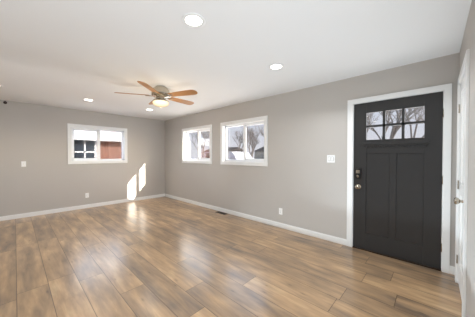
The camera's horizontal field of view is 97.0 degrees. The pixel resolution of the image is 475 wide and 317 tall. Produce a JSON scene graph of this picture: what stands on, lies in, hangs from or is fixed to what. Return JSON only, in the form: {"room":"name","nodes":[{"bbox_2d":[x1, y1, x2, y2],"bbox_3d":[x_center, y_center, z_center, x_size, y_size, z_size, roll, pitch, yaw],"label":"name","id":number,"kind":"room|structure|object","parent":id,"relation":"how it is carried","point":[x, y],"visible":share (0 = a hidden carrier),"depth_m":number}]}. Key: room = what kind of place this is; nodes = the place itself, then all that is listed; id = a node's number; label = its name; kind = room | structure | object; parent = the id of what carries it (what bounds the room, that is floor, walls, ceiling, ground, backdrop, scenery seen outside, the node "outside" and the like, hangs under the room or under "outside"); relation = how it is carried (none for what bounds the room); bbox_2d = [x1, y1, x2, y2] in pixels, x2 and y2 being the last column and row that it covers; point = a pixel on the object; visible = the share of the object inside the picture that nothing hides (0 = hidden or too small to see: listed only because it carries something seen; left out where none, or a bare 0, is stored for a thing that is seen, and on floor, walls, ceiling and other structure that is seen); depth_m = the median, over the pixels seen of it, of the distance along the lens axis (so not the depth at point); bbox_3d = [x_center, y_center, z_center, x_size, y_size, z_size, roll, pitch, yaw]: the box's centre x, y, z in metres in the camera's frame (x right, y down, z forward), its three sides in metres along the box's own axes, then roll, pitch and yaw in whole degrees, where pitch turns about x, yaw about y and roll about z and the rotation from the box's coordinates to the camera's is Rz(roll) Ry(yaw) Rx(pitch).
{"room":"empty living room","nodes":[
{"label":"empty living room","id":0,"kind":"room"},
{"bbox_2d":[0,100,164,216],"bbox_3d":[-4.499,0.035,4.632,0.160,2.440,6.090,1,1,43],"label":"wall","id":1,"kind":"structure","parent":0,"point":[48,176],"depth_m":4.92},
{"bbox_2d":[21,161,25,166],"bbox_3d":[-4.540,0.118,4.459,0.018,0.116,0.070,1,1,43],"label":"outlet plate","id":2,"kind":"object","parent":1,"relation":"attached to","point":[23,163],"visible":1,"depth_m":4.46},
{"bbox_2d":[0,194,164,220],"bbox_3d":[-4.381,1.210,4.647,0.013,0.090,5.930,1,1,43],"label":"baseboard","id":3,"kind":"structure","parent":1,"relation":"attached to","point":[17,216],"depth_m":5.07},
{"bbox_2d":[67,123,127,163],"bbox_3d":[-3.629,-0.356,5.518,0.153,0.973,1.330,1,1,43],"label":"window","id":4,"kind":"structure","parent":1,"relation":"in","point":[89,144],"depth_m":5.47},
{"bbox_2d":[0,196,461,316],"bbox_3d":[-0.903,1.361,1.372,9.890,0.120,6.250,1,1,43],"label":"floor","id":5,"kind":"structure","parent":0,"point":[164,256],"depth_m":2.39},
{"bbox_2d":[0,0,471,120],"bbox_3d":[-0.903,-1.199,1.336,9.890,0.120,6.250,1,1,43],"label":"ceiling","id":6,"kind":"structure","parent":0,"point":[70,54],"depth_m":2.16},
{"bbox_2d":[114,81,196,107],"bbox_3d":[-1.240,-0.999,3.477,1.287,0.339,1.265,1,1,43],"label":"ceiling fan","id":7,"kind":"object","parent":6,"relation":"hanging from","point":[161,94],"visible":1,"depth_m":3.33},
{"bbox_2d":[182,13,204,27],"bbox_3d":[-0.363,-1.141,1.742,0.194,0.007,0.194,1,1,43],"label":"recessed light","id":8,"kind":"object","parent":6,"relation":"in","point":[193,20],"visible":1,"depth_m":1.74},
{"bbox_2d":[268,63,283,69],"bbox_3d":[0.487,-1.154,2.644,0.194,0.007,0.194,1,1,43],"label":"recessed light","id":9,"kind":"object","parent":6,"relation":"in","point":[277,66],"visible":1,"depth_m":2.63},
{"bbox_2d":[165,194,454,274],"bbox_3d":[1.130,1.226,3.519,9.557,0.090,0.013,1,1,43],"label":"baseboard","id":10,"kind":"structure","parent":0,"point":[338,240],"depth_m":3.90},
{"bbox_2d":[165,53,458,266],"bbox_3d":[1.185,0.050,3.570,9.890,2.440,0.160,1,1,43],"label":"wall","id":11,"kind":"structure","parent":0,"point":[299,180],"depth_m":3.58},
{"bbox_2d":[182,124,211,163],"bbox_3d":[-1.071,-0.358,5.661,1.330,0.973,0.153,1,1,43],"label":"window","id":12,"kind":"structure","parent":11,"relation":"in","point":[196,144],"depth_m":5.67},
{"bbox_2d":[220,116,267,165],"bbox_3d":[0.133,-0.342,4.526,1.330,0.973,0.153,1,1,43],"label":"window","id":13,"kind":"structure","parent":11,"relation":"in","point":[243,141],"depth_m":4.51},
{"bbox_2d":[327,155,334,162],"bbox_3d":[1.431,0.005,3.220,0.116,0.116,0.011,1,1,43],"label":"light switch","id":14,"kind":"object","parent":11,"relation":"attached to","point":[330,158],"visible":1,"depth_m":3.22},
{"bbox_2d":[353,91,443,268],"bbox_3d":[1.991,0.250,2.687,0.922,2.029,0.119,1,1,43],"label":"front door","id":15,"kind":"structure","parent":11,"relation":"in","point":[397,196],"depth_m":2.65},
{"bbox_2d":[346,83,451,273],"bbox_3d":[2.039,0.223,2.755,1.062,2.118,0.178,1,1,43],"label":"door frame","id":16,"kind":"structure","parent":11,"relation":"attached to","point":[446,89],"depth_m":2.40},
{"bbox_2d":[459,0,474,316],"bbox_3d":[1.625,0.081,1.376,0.120,2.440,2.430,1,1,43],"label":"wall","id":17,"kind":"structure","parent":0,"point":[468,41],"depth_m":1.45},
{"bbox_2d":[454,76,464,299],"bbox_3d":[2.021,0.266,1.907,0.108,2.030,0.726,1,1,43],"label":"closet door","id":18,"kind":"structure","parent":17,"relation":"in","point":[458,201],"depth_m":2.06},
{"bbox_2d":[455,49,469,316],"bbox_3d":[2.064,0.236,1.857,0.138,2.115,0.860,1,1,43],"label":"door frame","id":19,"kind":"structure","parent":17,"relation":"attached to","point":[465,70],"depth_m":1.60}
]}

